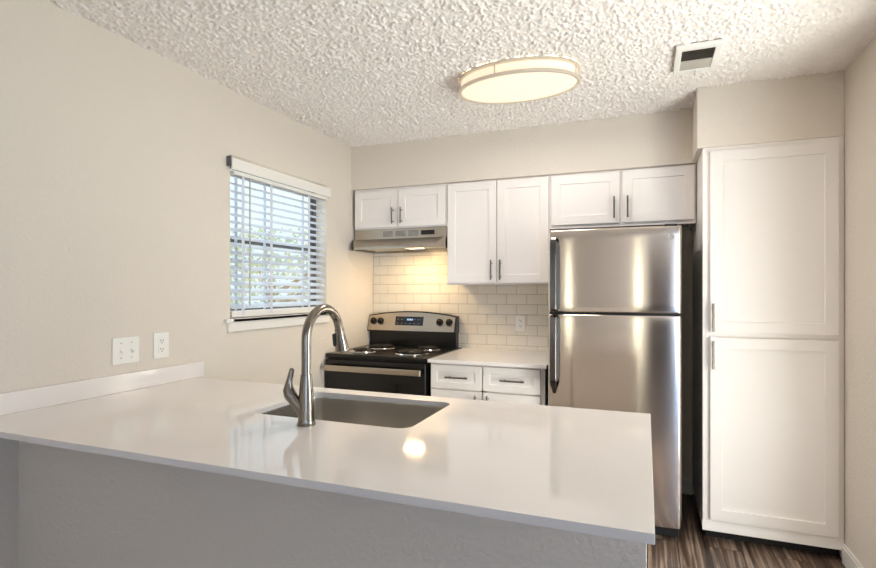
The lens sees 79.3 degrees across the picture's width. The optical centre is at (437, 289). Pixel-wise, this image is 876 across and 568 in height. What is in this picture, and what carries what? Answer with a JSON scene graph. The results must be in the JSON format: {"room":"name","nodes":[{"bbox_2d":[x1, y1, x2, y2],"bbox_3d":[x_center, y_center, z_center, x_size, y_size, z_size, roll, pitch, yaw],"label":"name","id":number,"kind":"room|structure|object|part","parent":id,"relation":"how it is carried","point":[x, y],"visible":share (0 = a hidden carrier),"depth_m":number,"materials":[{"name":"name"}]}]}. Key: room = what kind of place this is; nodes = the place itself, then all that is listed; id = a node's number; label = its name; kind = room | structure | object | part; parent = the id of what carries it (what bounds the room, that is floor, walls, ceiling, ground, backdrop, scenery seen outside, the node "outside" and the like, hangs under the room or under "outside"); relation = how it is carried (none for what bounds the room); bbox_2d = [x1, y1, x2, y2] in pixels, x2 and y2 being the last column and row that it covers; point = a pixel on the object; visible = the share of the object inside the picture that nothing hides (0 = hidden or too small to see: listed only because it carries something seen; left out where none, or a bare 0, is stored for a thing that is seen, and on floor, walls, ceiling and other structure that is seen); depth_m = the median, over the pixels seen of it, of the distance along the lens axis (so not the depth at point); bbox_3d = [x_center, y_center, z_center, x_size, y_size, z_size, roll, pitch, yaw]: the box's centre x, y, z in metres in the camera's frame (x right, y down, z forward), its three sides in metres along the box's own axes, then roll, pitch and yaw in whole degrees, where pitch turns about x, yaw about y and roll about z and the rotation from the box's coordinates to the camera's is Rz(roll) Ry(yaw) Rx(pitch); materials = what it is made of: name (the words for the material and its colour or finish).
{"room":"kitchen","nodes":[
{"label":"kitchen","id":0,"kind":"room"},
{"bbox_2d":[0,0,372,567],"bbox_3d":[-1.889,0.129,1.134,0.160,2.440,7.300,0,0,21],"label":"wall","id":1,"kind":"structure","parent":0,"point":[115,172],"depth_m":2.28,"materials":[{"name":"beige paint"}]},
{"bbox_2d":[112,336,138,364],"bbox_3d":[-1.340,0.260,2.279,0.022,0.114,0.126,0,0,21],"label":"light switch","id":2,"kind":"object","parent":1,"relation":"attached to","point":[125,350],"visible":1,"depth_m":2.28,"materials":[{"name":"white plastic"}]},
{"bbox_2d":[153,332,168,358],"bbox_3d":[-1.281,0.256,2.447,0.009,0.118,0.082,0,0,21],"label":"power outlet","id":3,"kind":"object","parent":1,"relation":"attached to","point":[160,340],"visible":1,"depth_m":2.44,"materials":[{"name":"white plastic"}]},
{"bbox_2d":[159,338,164,343],"bbox_3d":[-1.279,0.236,2.446,0.003,0.029,0.033,0,0,21],"label":"receptacle","id":4,"kind":"object","parent":3,"relation":"attached to","point":[161,340],"depth_m":2.45,"materials":[{"name":"white plastic"}]},
{"bbox_2d":[159,346,164,352],"bbox_3d":[-1.279,0.276,2.446,0.003,0.029,0.033,0,0,21],"label":"receptacle","id":5,"kind":"object","parent":3,"relation":"attached to","point":[161,348],"depth_m":2.45,"materials":[{"name":"white plastic"}]},
{"bbox_2d":[224,166,329,331],"bbox_3d":[-1.003,-0.256,3.305,0.149,0.961,1.020,0,0,21],"label":"window","id":6,"kind":"structure","parent":1,"relation":"in","point":[248,323],"depth_m":3.26,"materials":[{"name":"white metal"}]},
{"bbox_3d":[-1.047,-0.291,3.325,0.034,0.838,0.873,0,0,21],"label":"sash","id":7,"kind":"part","parent":6,"relation":"part of","materials":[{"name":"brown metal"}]},
{"bbox_2d":[227,155,330,317],"bbox_3d":[-0.968,-0.284,3.277,0.096,0.869,0.952,0,0,21],"label":"window blind","id":8,"kind":"object","parent":6,"relation":"attached to","point":[236,164],"visible":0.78,"depth_m":3.18,"materials":[{"name":"white paint"}]},
{"bbox_3d":[-0.975,0.133,3.297,0.052,0.035,0.899,0,0,21],"label":"rail","id":9,"kind":"part","parent":8,"relation":"part of","materials":[{"name":"white paint"}]},
{"bbox_2d":[18,441,646,567],"bbox_3d":[-0.508,0.902,1.564,2.094,0.893,0.117,0,0,21],"label":"wall","id":10,"kind":"structure","parent":0,"point":[77,509],"depth_m":1.53,"materials":[{"name":"beige paint"}]},
{"bbox_2d":[49,0,875,146],"bbox_3d":[0.255,-1.086,2.256,3.008,0.011,2.660,0,0,21],"label":"ceiling","id":11,"kind":"structure","parent":0,"point":[357,73],"depth_m":2.36,"materials":[{"name":"white paint"}]},
{"bbox_2d":[459,55,579,103],"bbox_3d":[0.401,-1.048,2.666,0.610,0.086,0.400,0,0,21],"label":"ceiling light","id":12,"kind":"object","parent":11,"relation":"attached to","point":[518,79],"visible":1,"depth_m":2.56,"materials":[{"name":"beige plastic"}]},
{"bbox_2d":[673,39,722,75],"bbox_3d":[1.201,-1.065,2.455,0.186,0.041,0.307,0,0,21],"label":"ceiling vent","id":13,"kind":"object","parent":11,"relation":"in","point":[694,58],"visible":1,"depth_m":2.43,"materials":[{"name":"white plastic"}]},
{"bbox_2d":[373,229,693,493],"bbox_3d":[0.963,0.129,3.850,3.158,2.440,0.156,0,0,21],"label":"wall","id":14,"kind":"structure","parent":0,"point":[686,314],"depth_m":3.50,"materials":[{"name":"beige paint"}]},
{"bbox_2d":[353,226,446,253],"bbox_3d":[-0.252,-0.378,4.009,0.756,0.158,0.430,0,0,21],"label":"range hood","id":15,"kind":"object","parent":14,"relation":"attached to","point":[422,239],"visible":0.96,"depth_m":3.89,"materials":[{"name":"silver metal"}]},
{"bbox_2d":[382,229,418,236],"bbox_3d":[-0.277,-0.419,3.913,0.304,0.048,0.004,0,0,21],"label":"vent","id":16,"kind":"object","parent":15,"relation":"attached to","point":[385,232],"depth_m":3.91,"materials":[{"name":"silver metal"}]},
{"bbox_2d":[355,183,446,229],"bbox_3d":[-0.237,-0.609,4.030,0.752,0.304,0.378,0,0,21],"label":"upper cabinet","id":17,"kind":"object","parent":14,"relation":"attached to","point":[422,205],"visible":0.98,"depth_m":3.88,"materials":[{"name":"white paint"}]},
{"bbox_3d":[-0.462,-0.603,3.967,0.359,0.273,0.020,0,0,21],"label":"door","id":18,"kind":"part","parent":17,"relation":"part of","materials":[{"name":"white paint"}]},
{"bbox_3d":[-0.271,-0.546,3.861,0.011,0.118,0.038,0,0,21],"label":"handle","id":19,"kind":"part","parent":17,"relation":"part of","materials":[{"name":"silver metal"}]},
{"bbox_3d":[-0.118,-0.604,3.832,0.368,0.275,0.020,0,0,21],"label":"door","id":20,"kind":"part","parent":17,"relation":"part of","materials":[{"name":"white paint"}]},
{"bbox_2d":[373,252,549,350],"bbox_3d":[0.187,0.021,4.072,1.544,0.933,0.008,0,0,21],"label":"tile backsplash","id":21,"kind":"structure","parent":14,"relation":"attached to","point":[478,304],"depth_m":4.06,"materials":[{"name":"beige tile"}]},
{"bbox_2d":[516,316,524,330],"bbox_3d":[0.609,0.246,3.897,0.072,0.114,0.009,0,0,21],"label":"power outlet","id":22,"kind":"object","parent":21,"relation":"attached to","point":[520,320],"visible":1,"depth_m":3.89,"materials":[{"name":"white plastic"}]},
{"bbox_2d":[447,175,551,284],"bbox_3d":[0.452,-0.399,3.759,0.725,0.724,0.378,0,0,21],"label":"upper cabinet","id":23,"kind":"object","parent":14,"relation":"attached to","point":[497,230],"visible":0.96,"depth_m":3.61,"materials":[{"name":"white paint"}]},
{"bbox_3d":[0.237,-0.399,3.692,0.356,0.700,0.020,0,0,21],"label":"door","id":24,"kind":"part","parent":23,"relation":"part of","materials":[{"name":"white paint"}]},
{"bbox_3d":[0.422,-0.138,3.588,0.011,0.135,0.038,0,0,21],"label":"handle","id":25,"kind":"part","parent":23,"relation":"part of","materials":[{"name":"silver metal"}]},
{"bbox_3d":[0.570,-0.398,3.561,0.346,0.698,0.020,0,0,21],"label":"door","id":26,"kind":"part","parent":23,"relation":"part of","materials":[{"name":"white paint"}]},
{"bbox_2d":[682,478,691,494],"bbox_3d":[1.621,1.300,3.506,0.114,0.098,0.014,0,0,21],"label":"baseboard","id":27,"kind":"structure","parent":14,"relation":"attached to","point":[686,483],"depth_m":3.49,"materials":[{"name":"white paint"}]},
{"bbox_2d":[351,70,844,190],"bbox_3d":[0.739,-0.926,3.487,3.008,0.329,0.695,0,0,21],"label":"wall","id":28,"kind":"structure","parent":0,"point":[658,139],"depth_m":3.31,"materials":[{"name":"beige paint"}]},
{"bbox_2d":[550,164,695,229],"bbox_3d":[1.196,-0.582,3.466,0.872,0.358,0.378,0,0,21],"label":"upper cabinet","id":29,"kind":"object","parent":28,"relation":"attached to","point":[651,196],"visible":0.99,"depth_m":3.33,"materials":[{"name":"white paint"}]},
{"bbox_3d":[0.948,-0.585,3.412,0.422,0.320,0.020,0,0,21],"label":"door","id":30,"kind":"part","parent":29,"relation":"part of","materials":[{"name":"white paint"}]},
{"bbox_3d":[1.106,-0.519,3.319,0.011,0.135,0.038,0,0,21],"label":"handle","id":31,"kind":"part","parent":29,"relation":"part of","materials":[{"name":"silver metal"}]},
{"bbox_3d":[1.181,-0.519,3.290,0.011,0.135,0.038,0,0,21],"label":"handle","id":32,"kind":"part","parent":29,"relation":"part of","materials":[{"name":"silver metal"}]},
{"bbox_3d":[1.352,-0.587,3.253,0.405,0.324,0.020,0,0,21],"label":"door","id":33,"kind":"part","parent":29,"relation":"part of","materials":[{"name":"white paint"}]},
{"bbox_2d":[647,494,845,567],"bbox_3d":[0.372,1.399,0.244,5.000,0.100,7.300,0,0,21],"label":"floor","id":34,"kind":"structure","parent":0,"point":[692,549],"depth_m":2.72,"materials":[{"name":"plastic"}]},
{"bbox_2d":[323,311,461,395],"bbox_3d":[-0.317,0.758,3.848,0.781,1.182,0.772,0,0,21],"label":"range","id":35,"kind":"object","parent":34,"relation":"on","point":[395,361],"visible":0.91,"depth_m":3.66,"materials":[{"name":"black metal"}]},
{"bbox_3d":[-0.440,0.532,3.513,0.721,0.039,0.058,0,0,21],"label":"oven handle","id":36,"kind":"part","parent":35,"relation":"part of","materials":[{"name":"silver metal"}]},
{"bbox_3d":[-0.521,0.246,4.248,0.056,0.054,0.043,0,0,21],"label":"knob","id":37,"kind":"part","parent":35,"relation":"part of","materials":[{"name":"black plastic"}]},
{"bbox_3d":[-0.426,0.784,3.556,0.755,0.606,0.037,0,0,21],"label":"oven door","id":38,"kind":"part","parent":35,"relation":"part of","materials":[{"name":"black glass"}]},
{"bbox_3d":[-0.464,0.246,4.226,0.056,0.054,0.043,0,0,21],"label":"knob","id":39,"kind":"part","parent":35,"relation":"part of","materials":[{"name":"black plastic"}]},
{"bbox_2d":[326,344,461,362],"bbox_3d":[-0.299,0.445,3.877,0.769,0.048,0.702,0,0,21],"label":"cooktop","id":40,"kind":"object","parent":35,"relation":"in","point":[373,353],"depth_m":3.66,"materials":[{"name":"black metal"}]},
{"bbox_3d":[-0.215,0.247,4.145,0.738,0.143,0.051,0,0,21],"label":"control panel","id":41,"kind":"part","parent":35,"relation":"part of","materials":[{"name":"silver metal"}]},
{"bbox_3d":[0.009,0.246,4.040,0.056,0.054,0.043,0,0,21],"label":"knob","id":42,"kind":"part","parent":35,"relation":"part of","materials":[{"name":"black plastic"}]},
{"bbox_3d":[0.082,0.246,4.011,0.056,0.054,0.043,0,0,21],"label":"knob","id":43,"kind":"part","parent":35,"relation":"part of","materials":[{"name":"black plastic"}]},
{"bbox_2d":[431,363,547,405],"bbox_3d":[0.410,0.907,3.582,0.738,0.884,0.738,0,0,21],"label":"base cabinet","id":44,"kind":"object","parent":34,"relation":"on","point":[460,381],"visible":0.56,"depth_m":3.26,"materials":[{"name":"white paint"}]},
{"bbox_3d":[0.117,0.552,3.328,0.150,0.011,0.042,0,0,21],"label":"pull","id":45,"kind":"part","parent":44,"relation":"part of","materials":[{"name":"silver metal"}]},
{"bbox_3d":[0.116,0.552,3.353,0.341,0.150,0.020,0,0,21],"label":"drawer","id":46,"kind":"part","parent":44,"relation":"part of","materials":[{"name":"white paint"}]},
{"bbox_3d":[0.116,0.929,3.353,0.341,0.584,0.020,0,0,21],"label":"door","id":47,"kind":"part","parent":44,"relation":"part of","materials":[{"name":"white paint"}]},
{"bbox_2d":[428,348,547,368],"bbox_3d":[0.419,0.454,3.584,0.757,0.021,0.728,0,0,21],"label":"countertop","id":48,"kind":"structure","parent":44,"relation":"on","point":[468,356],"depth_m":3.42,"materials":[{"name":"white stone"}]},
{"bbox_3d":[0.449,0.552,3.197,0.150,0.011,0.042,0,0,21],"label":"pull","id":49,"kind":"part","parent":44,"relation":"part of","materials":[{"name":"silver metal"}]},
{"bbox_3d":[0.448,0.552,3.222,0.354,0.150,0.020,0,0,21],"label":"drawer","id":50,"kind":"part","parent":44,"relation":"part of","materials":[{"name":"white paint"}]},
{"bbox_3d":[0.448,0.929,3.222,0.354,0.584,0.020,0,0,21],"label":"door","id":51,"kind":"part","parent":44,"relation":"part of","materials":[{"name":"white paint"}]},
{"bbox_2d":[548,223,681,537],"bbox_3d":[1.091,0.497,3.253,0.707,1.704,0.813,0,0,21],"label":"refrigerator","id":52,"kind":"object","parent":34,"relation":"on","point":[615,294],"visible":0.81,"depth_m":2.90,"materials":[{"name":"silver metal"}]},
{"bbox_3d":[0.661,0.370,3.023,0.036,0.454,0.070,0,0,21],"label":"handle","id":53,"kind":"part","parent":52,"relation":"part of","materials":[{"name":"grey metal"}]},
{"bbox_3d":[0.661,-0.092,3.023,0.036,0.427,0.070,0,0,21],"label":"handle","id":54,"kind":"part","parent":52,"relation":"part of","materials":[{"name":"grey metal"}]},
{"bbox_3d":[0.974,0.708,2.956,0.707,1.139,0.068,0,0,21],"label":"fresh food door","id":55,"kind":"part","parent":52,"relation":"part of","materials":[{"name":"silver metal"}]},
{"bbox_3d":[0.974,-0.110,2.956,0.707,0.471,0.068,0,0,21],"label":"freezer door","id":56,"kind":"part","parent":52,"relation":"part of","materials":[{"name":"silver metal"}]},
{"bbox_2d":[692,136,843,555],"bbox_3d":[1.835,0.293,3.030,0.631,2.112,0.742,0,0,21],"label":"pantry cabinet","id":57,"kind":"object","parent":34,"relation":"on","point":[768,230],"visible":0.96,"depth_m":2.73,"materials":[{"name":"white paint"}]},
{"bbox_3d":[1.457,0.344,2.797,0.011,0.150,0.032,0,0,21],"label":"handle","id":58,"kind":"part","parent":57,"relation":"part of","materials":[{"name":"silver metal"}]},
{"bbox_3d":[1.457,0.146,2.797,0.011,0.150,0.032,0,0,21],"label":"handle","id":59,"kind":"part","parent":57,"relation":"part of","materials":[{"name":"silver metal"}]},
{"bbox_3d":[1.716,1.262,2.730,0.631,0.050,0.011,0,0,21],"label":"moulding","id":60,"kind":"part","parent":57,"relation":"part of","materials":[{"name":"white paint"}]},
{"bbox_3d":[1.719,0.738,2.722,0.568,0.971,0.020,0,0,21],"label":"door","id":61,"kind":"part","parent":57,"relation":"part of","materials":[{"name":"white paint"}]},
{"bbox_3d":[1.719,-0.256,2.722,0.568,0.962,0.020,0,0,21],"label":"door","id":62,"kind":"part","parent":57,"relation":"part of","materials":[{"name":"white paint"}]},
{"bbox_3d":[-0.366,0.903,1.926,2.090,0.892,0.656,0,0,21],"label":"cabinet","id":63,"kind":"object","parent":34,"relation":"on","visible":0},
{"bbox_2d":[0,378,654,544],"bbox_3d":[-0.413,0.445,1.786,2.107,0.020,0.985,0,0,21],"label":"countertop","id":64,"kind":"structure","parent":63,"relation":"on","point":[581,470],"depth_m":1.47,"materials":[{"name":"white stone"}]},
{"bbox_2d":[0,361,203,415],"bbox_3d":[-1.377,0.397,2.189,0.020,0.076,1.030,0,0,21],"label":"backsplash","id":65,"kind":"structure","parent":64,"relation":"on","point":[11,402],"depth_m":2.13,"materials":[{"name":"white stone"}]},
{"bbox_2d":[283,304,348,426],"bbox_3d":[-0.408,0.241,1.808,0.103,0.387,0.278,0,0,21],"label":"faucet","id":66,"kind":"object","parent":64,"relation":"on","point":[302,404],"visible":1,"depth_m":1.70,"materials":[{"name":"silver metal"}]},
{"bbox_3d":[-0.477,0.306,1.709,0.046,0.109,0.042,0,0,21],"label":"lever handle","id":67,"kind":"part","parent":66,"relation":"part of","materials":[{"name":"silver metal"}]},
{"bbox_3d":[-0.389,0.162,1.797,0.031,0.228,0.229,0,0,21],"label":"spout","id":68,"kind":"part","parent":66,"relation":"part of","materials":[{"name":"silver metal"}]},
{"bbox_2d":[261,397,444,427],"bbox_3d":[-0.310,0.558,1.959,0.665,0.205,0.457,0,0,21],"label":"sink","id":69,"kind":"object","parent":64,"relation":"in","point":[354,411],"visible":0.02,"depth_m":2.16,"materials":[{"name":"grey metal"}]},
{"bbox_2d":[839,36,875,567],"bbox_3d":[1.832,0.129,1.953,0.150,2.440,2.750,0,0,21],"label":"wall","id":70,"kind":"structure","parent":0,"point":[860,76],"depth_m":2.42,"materials":[{"name":"beige paint"}]},
{"bbox_2d":[842,544,863,567],"bbox_3d":[1.866,1.300,2.262,0.014,0.098,0.750,0,0,21],"label":"baseboard","id":71,"kind":"structure","parent":70,"relation":"attached to","point":[849,560],"depth_m":2.53,"materials":[{"name":"white paint"}]},
{"label":"outside","id":72,"kind":"structure","parent":0,"visible":0},
{"bbox_3d":[-1.830,1.674,3.797,26.000,0.050,22.000,0,0,21],"label":"ground","id":73,"kind":"structure","parent":72,"visible":0},
{"bbox_2d":[230,227,306,308],"bbox_3d":[-3.087,0.214,9.880,3.798,2.881,3.832,0,0,21],"label":"tree","id":74,"kind":"object","parent":73,"relation":"on","point":[259,229],"visible":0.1,"depth_m":9.60,"materials":[{"name":"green plant"}]}
]}

